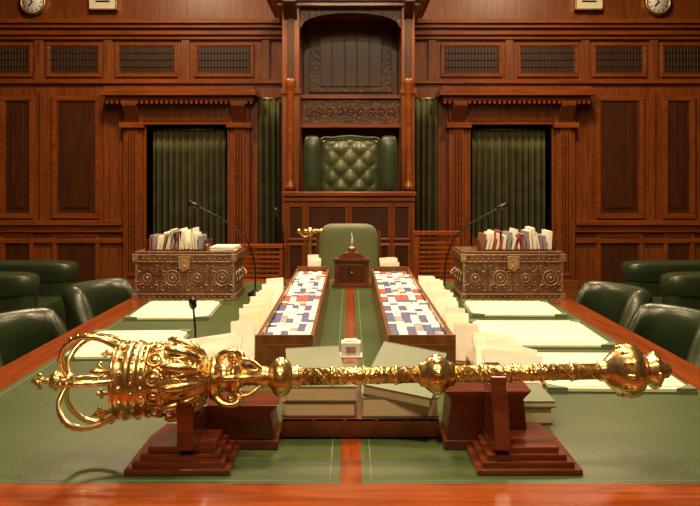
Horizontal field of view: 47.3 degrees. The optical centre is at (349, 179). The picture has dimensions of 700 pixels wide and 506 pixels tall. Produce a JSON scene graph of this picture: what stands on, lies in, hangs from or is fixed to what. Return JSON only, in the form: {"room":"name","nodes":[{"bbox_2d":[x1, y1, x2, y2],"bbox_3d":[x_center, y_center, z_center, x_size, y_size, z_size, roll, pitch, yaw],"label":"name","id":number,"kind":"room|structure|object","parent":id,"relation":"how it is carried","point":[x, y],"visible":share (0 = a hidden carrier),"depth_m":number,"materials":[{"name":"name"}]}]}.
{"room":"assembly chamber","nodes":[
{"label":"assembly chamber","id":0,"kind":"room"},
{"bbox_2d":[0,0,699,288],"bbox_3d":[0.000,-0.880,9.450,12.400,4.600,0.900,0,0,0],"label":"wall","id":1,"kind":"structure","parent":0,"point":[111,254],"depth_m":9.00,"materials":[{"name":"brown wood"}]},
{"bbox_2d":[20,0,45,14],"bbox_3d":[-3.543,-1.985,8.958,0.290,0.290,0.084,0,0,0],"label":"wall clock","id":2,"kind":"object","parent":1,"relation":"attached to","point":[30,7],"visible":1,"depth_m":8.92,"materials":[{"name":"white metal"}]},
{"bbox_2d":[89,0,118,10],"bbox_3d":[-2.756,-1.991,8.950,0.310,0.190,0.090,0,0,0],"label":"box","id":3,"kind":"object","parent":1,"relation":"attached to","point":[93,4],"visible":1,"depth_m":8.91,"materials":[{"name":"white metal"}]},
{"bbox_2d":[151,128,226,245],"bbox_3d":[-1.828,0.404,9.118,0.871,1.993,0.048,0,0,0],"label":"door curtain","id":4,"kind":"object","parent":1,"relation":"hanging from","point":[189,164],"visible":0.6,"depth_m":9.11,"materials":[{"name":"green fabric"}]},
{"bbox_2d":[256,97,280,278],"bbox_3d":[-0.905,0.238,8.929,0.276,2.324,0.062,0,0,0],"label":"curtain","id":5,"kind":"object","parent":1,"relation":"hanging from","point":[268,107],"visible":0.75,"depth_m":8.92,"materials":[{"name":"green fabric"}]},
{"bbox_2d":[0,19,699,299],"bbox_3d":[0.000,-0.179,9.000,12.000,3.197,0.600,0,0,0],"label":"wall paneling","id":6,"kind":"structure","parent":1,"relation":"attached to","point":[75,119],"depth_m":8.96,"materials":[{"name":"brown wood"}]},
{"bbox_2d":[415,97,439,278],"bbox_3d":[0.849,0.238,8.928,0.299,2.324,0.064,0,0,0],"label":"curtain","id":7,"kind":"object","parent":1,"relation":"hanging from","point":[426,108],"visible":0.67,"depth_m":8.92,"materials":[{"name":"green fabric"}]},
{"bbox_2d":[471,128,546,238],"bbox_3d":[1.805,0.404,9.118,0.871,1.993,0.048,0,0,0],"label":"door curtain","id":8,"kind":"object","parent":1,"relation":"hanging from","point":[508,164],"visible":0.59,"depth_m":9.11,"materials":[{"name":"green fabric"}]},
{"bbox_2d":[573,0,602,10],"bbox_3d":[2.666,-1.991,8.950,0.310,0.190,0.090,0,0,0],"label":"box","id":9,"kind":"object","parent":1,"relation":"attached to","point":[577,4],"visible":1,"depth_m":8.91,"materials":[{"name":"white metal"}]},
{"bbox_2d":[645,0,670,14],"bbox_3d":[3.442,-1.985,8.958,0.290,0.290,0.084,0,0,0],"label":"wall clock","id":10,"kind":"object","parent":1,"relation":"attached to","point":[655,7],"visible":1,"depth_m":8.92,"materials":[{"name":"white metal"}]},
{"bbox_3d":[0.000,1.470,3.700,12.000,0.100,13.400,0,0,0],"label":"floor","id":11,"kind":"structure","parent":0,"visible":0},
{"bbox_2d":[0,307,67,367],"bbox_3d":[-1.368,1.018,3.590,0.619,0.805,0.588,0,0,20],"label":"tub chair","id":12,"kind":"object","parent":11,"relation":"on","point":[22,331],"visible":0.08,"depth_m":3.75,"materials":[{"name":"green leather"}]},
{"bbox_2d":[0,260,78,326],"bbox_3d":[-2.825,1.020,6.300,1.050,0.800,1.140,0,0,0],"label":"leather bench","id":13,"kind":"object","parent":11,"relation":"on","point":[24,284],"visible":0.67,"depth_m":6.59,"materials":[{"name":"green leather"}]},
{"bbox_2d":[62,278,134,330],"bbox_3d":[-1.347,1.018,4.761,0.619,0.805,0.588,0,0,22],"label":"tub chair","id":14,"kind":"object","parent":11,"relation":"on","point":[84,301],"visible":0.21,"depth_m":4.82,"materials":[{"name":"green leather"}]},
{"bbox_2d":[241,244,285,278],"bbox_3d":[-0.680,0.955,6.125,0.380,0.930,0.070,0,0,0],"label":"slatted screen","id":15,"kind":"object","parent":11,"relation":"on","point":[280,246],"visible":0.2,"depth_m":6.11,"materials":[{"name":"brown wood"}]},
{"bbox_2d":[306,223,380,278],"bbox_3d":[-0.010,0.870,5.720,0.624,1.100,0.540,0,0,0],"label":"armchair","id":16,"kind":"object","parent":11,"relation":"on","point":[335,239],"visible":0.13,"depth_m":5.85,"materials":[{"name":"green leather"}]},
{"bbox_2d":[0,279,699,505],"bbox_3d":[0.000,1.038,3.400,2.460,0.764,3.820,0,0,0],"label":"table","id":17,"kind":"object","parent":11,"relation":"on","point":[644,450],"visible":0.32,"depth_m":1.91,"materials":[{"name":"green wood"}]},
{"bbox_2d":[56,329,192,360],"bbox_3d":[-0.870,0.648,3.170,0.410,0.016,0.524,0,0,-2],"label":"pad","id":18,"kind":"object","parent":17,"relation":"on","point":[92,350],"visible":0.54,"depth_m":3.23,"materials":[{"name":"white paper"}]},
{"bbox_2d":[123,300,223,320],"bbox_3d":[-0.865,0.648,4.000,0.400,0.016,0.544,0,0,-2],"label":"pad","id":19,"kind":"object","parent":17,"relation":"on","point":[153,310],"visible":0.99,"depth_m":3.90,"materials":[{"name":"white paper"}]},
{"bbox_2d":[132,247,246,299],"bbox_3d":[-0.905,0.525,4.553,0.632,0.262,0.394,0,0,0],"label":"box","id":20,"kind":"object","parent":17,"relation":"on","point":[159,275],"visible":1,"depth_m":4.38,"materials":[{"name":"brown metal"}]},
{"bbox_2d":[145,227,211,250],"bbox_3d":[-0.970,0.333,4.550,0.340,0.123,0.200,0,0,0],"label":"documents","id":21,"kind":"object","parent":20,"relation":"on","point":[184,239],"visible":0.99,"depth_m":4.46,"materials":[{"name":"white paper"}]},
{"bbox_2d":[209,244,240,250],"bbox_3d":[-0.710,0.384,4.560,0.154,0.020,0.209,0,0,0],"label":"loose papers","id":22,"kind":"object","parent":20,"relation":"on","point":[218,247],"visible":1,"depth_m":4.47,"materials":[{"name":"white paper"}]},
{"bbox_2d":[189,297,196,337],"bbox_3d":[-0.600,0.550,3.077,0.090,0.212,0.137,0,0,0],"label":"gooseneck microphone","id":23,"kind":"object","parent":17,"relation":"on","point":[192,301],"visible":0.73,"depth_m":3.04,"materials":[{"name":"black metal"}]},
{"bbox_2d":[124,391,281,474],"bbox_3d":[-0.339,0.576,1.938,0.328,0.160,0.325,0,0,0],"label":"stand","id":24,"kind":"object","parent":17,"relation":"on","point":[209,441],"visible":0.88,"depth_m":1.88,"materials":[{"name":"brown wood"}]},
{"bbox_2d":[31,332,671,431],"bbox_3d":[0.002,0.471,1.909,1.504,0.237,0.248,0,0,-3],"label":"ceremonial mace","id":25,"kind":"object","parent":24,"relation":"on","point":[142,379],"visible":0.99,"depth_m":1.85,"materials":[{"name":"polished gold"}]},
{"bbox_2d":[189,332,245,368],"bbox_3d":[-0.461,0.588,2.586,0.206,0.136,0.411,0,0,0],"label":"papers","id":26,"kind":"object","parent":17,"relation":"on","point":[212,345],"visible":0.18,"depth_m":2.66,"materials":[{"name":"white paper"}]},
{"bbox_2d":[188,200,258,295],"bbox_3d":[-0.703,0.385,4.528,0.420,0.542,0.088,0,0,-11],"label":"gooseneck microphone","id":27,"kind":"object","parent":17,"relation":"on","point":[191,203],"visible":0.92,"depth_m":4.52,"materials":[{"name":"black metal"}]},
{"bbox_2d":[231,277,283,366],"bbox_3d":[-0.383,0.577,3.460,0.115,0.159,1.320,0,0,0],"label":"papers","id":28,"kind":"object","parent":17,"relation":"on","point":[253,315],"visible":0.66,"depth_m":3.15,"materials":[{"name":"white paper"}]},
{"bbox_2d":[273,208,286,288],"bbox_3d":[-0.405,0.410,4.802,0.089,0.491,0.126,0,0,14],"label":"gooseneck microphone","id":29,"kind":"object","parent":17,"relation":"on","point":[275,210],"visible":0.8,"depth_m":4.80,"materials":[{"name":"black metal"}]},
{"bbox_2d":[255,266,329,368],"bbox_3d":[-0.215,0.581,3.647,0.190,0.150,2.090,0,0,0],"label":"tray","id":30,"kind":"object","parent":17,"relation":"on","point":[296,319],"visible":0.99,"depth_m":3.14,"materials":[{"name":"multicoloured paper"}]},
{"bbox_2d":[297,227,323,254],"bbox_3d":[-0.250,0.476,5.020,0.170,0.360,0.082,0,0,0],"label":"brass desk lamp","id":31,"kind":"object","parent":17,"relation":"on","point":[310,232],"visible":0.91,"depth_m":5.01,"materials":[{"name":"gold metal"}]},
{"bbox_2d":[308,254,320,265],"bbox_3d":[-0.215,0.554,4.810,0.090,0.204,0.140,0,0,0],"label":"papers","id":32,"kind":"object","parent":17,"relation":"on","point":[313,260],"visible":0.27,"depth_m":4.82,"materials":[{"name":"white paper"}]},
{"bbox_2d":[340,338,361,357],"bbox_3d":[0.003,0.625,2.980,0.084,0.062,0.072,0,0,0],"label":"timer","id":33,"kind":"object","parent":17,"relation":"on","point":[350,347],"visible":0.91,"depth_m":2.95,"materials":[{"name":"white plastic"}]},
{"bbox_2d":[332,233,370,287],"bbox_3d":[0.010,0.491,4.947,0.240,0.330,0.166,0,0,0],"label":"case","id":34,"kind":"object","parent":17,"relation":"on","point":[351,268],"visible":0.97,"depth_m":4.88,"materials":[{"name":"brown wood"}]},
{"bbox_2d":[282,341,446,438],"bbox_3d":[0.044,0.558,2.170,0.456,0.197,0.321,0,0,0],"label":"book stack","id":35,"kind":"object","parent":17,"relation":"on","point":[404,410],"visible":0.71,"depth_m":2.05,"materials":[{"name":"beige paper"}]},
{"bbox_2d":[379,257,398,265],"bbox_3d":[0.239,0.561,4.820,0.122,0.190,0.160,0,0,0],"label":"papers","id":36,"kind":"object","parent":17,"relation":"on","point":[388,261],"visible":0.3,"depth_m":4.81,"materials":[{"name":"white paper"}]},
{"bbox_2d":[371,266,455,365],"bbox_3d":[0.235,0.581,3.647,0.220,0.150,2.090,0,0,0],"label":"tray","id":37,"kind":"object","parent":17,"relation":"on","point":[405,314],"visible":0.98,"depth_m":3.20,"materials":[{"name":"multicoloured paper"}]},
{"bbox_2d":[418,276,478,365],"bbox_3d":[0.416,0.577,3.560,0.115,0.158,1.520,0,0,0],"label":"papers","id":38,"kind":"object","parent":17,"relation":"on","point":[456,319],"visible":0.7,"depth_m":3.08,"materials":[{"name":"white paper"}]},
{"bbox_2d":[444,202,507,288],"bbox_3d":[0.693,0.390,4.530,0.400,0.532,0.088,0,0,11],"label":"gooseneck microphone","id":39,"kind":"object","parent":17,"relation":"on","point":[503,205],"visible":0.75,"depth_m":4.51,"materials":[{"name":"black metal"}]},
{"bbox_2d":[466,332,544,388],"bbox_3d":[0.500,0.586,2.583,0.200,0.141,0.406,0,0,0],"label":"papers","id":40,"kind":"object","parent":17,"relation":"on","point":[502,349],"visible":0.54,"depth_m":2.55,"materials":[{"name":"white paper"}]},
{"bbox_2d":[450,247,565,299],"bbox_3d":[0.892,0.525,4.553,0.637,0.262,0.394,0,0,0],"label":"box","id":41,"kind":"object","parent":17,"relation":"on","point":[478,275],"visible":1,"depth_m":4.38,"materials":[{"name":"brown metal"}]},
{"bbox_2d":[472,226,556,250],"bbox_3d":[0.930,0.331,4.550,0.440,0.127,0.200,0,0,0],"label":"documents","id":42,"kind":"object","parent":41,"relation":"on","point":[527,239],"visible":1,"depth_m":4.46,"materials":[{"name":"white paper"}]},
{"bbox_2d":[439,362,582,474],"bbox_3d":[0.373,0.549,1.938,0.290,0.214,0.325,0,0,0],"label":"stand","id":43,"kind":"object","parent":17,"relation":"on","point":[487,420],"visible":0.91,"depth_m":1.88,"materials":[{"name":"brown wood"}]},
{"bbox_2d":[461,300,567,317],"bbox_3d":[0.815,0.648,4.040,0.460,0.016,0.464,0,0,2],"label":"pad","id":44,"kind":"object","parent":17,"relation":"on","point":[537,308],"visible":1,"depth_m":3.96,"materials":[{"name":"white paper"}]},
{"bbox_2d":[524,383,555,423],"bbox_3d":[0.500,0.624,2.235,0.100,0.064,0.190,0,0,0],"label":"books","id":45,"kind":"object","parent":17,"relation":"on","point":[538,404],"visible":0.5,"depth_m":2.15,"materials":[{"name":"beige paper"}]},
{"bbox_2d":[469,319,616,348],"bbox_3d":[0.790,0.648,3.390,0.510,0.016,0.564,0,0,1],"label":"pad","id":46,"kind":"object","parent":17,"relation":"on","point":[567,334],"visible":0.69,"depth_m":3.34,"materials":[{"name":"white paper"}]},
{"bbox_2d":[537,353,697,393],"bbox_3d":[0.845,0.648,2.725,0.460,0.016,0.534,0,0,2],"label":"pad","id":47,"kind":"object","parent":17,"relation":"on","point":[671,385],"visible":0.41,"depth_m":2.51,"materials":[{"name":"white paper"}]},
{"bbox_2d":[412,231,461,278],"bbox_3d":[0.665,0.905,6.125,0.370,1.030,0.070,0,0,0],"label":"slatted screen","id":48,"kind":"object","parent":11,"relation":"on","point":[416,234],"visible":0.33,"depth_m":6.11,"materials":[{"name":"brown wood"}]},
{"bbox_2d":[574,281,652,327],"bbox_3d":[1.377,1.018,4.611,0.619,0.805,0.588,0,0,-22],"label":"tub chair","id":49,"kind":"object","parent":11,"relation":"on","point":[617,302],"visible":0.13,"depth_m":4.73,"materials":[{"name":"green leather"}]},
{"bbox_2d":[621,260,699,309],"bbox_3d":[2.825,1.020,6.300,1.050,0.800,1.140,0,0,0],"label":"leather bench","id":50,"kind":"object","parent":11,"relation":"on","point":[672,282],"visible":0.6,"depth_m":6.59,"materials":[{"name":"green leather"}]},
{"bbox_2d":[626,303,699,367],"bbox_3d":[1.388,1.018,3.730,0.619,0.805,0.588,0,0,-20],"label":"tub chair","id":51,"kind":"object","parent":11,"relation":"on","point":[674,328],"visible":0.18,"depth_m":3.87,"materials":[{"name":"green leather"}]},
{"bbox_3d":[0.000,1.320,7.650,2.500,0.200,2.300,0,0,0],"label":"dais","id":52,"kind":"object","parent":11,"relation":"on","visible":0},
{"bbox_2d":[267,0,429,243],"bbox_3d":[-0.015,-0.437,8.045,1.614,3.314,1.410,0,0,0],"label":"chair","id":53,"kind":"object","parent":52,"relation":"on","point":[348,91],"visible":0.76,"depth_m":7.86,"materials":[{"name":"brown wood"}]},
{"bbox_2d":[282,191,415,278],"bbox_3d":[-0.009,0.662,7.070,1.156,1.116,0.420,0,0,0],"label":"desk","id":54,"kind":"object","parent":52,"relation":"on","point":[391,213],"visible":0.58,"depth_m":6.89,"materials":[{"name":"brown wood"}]}
]}

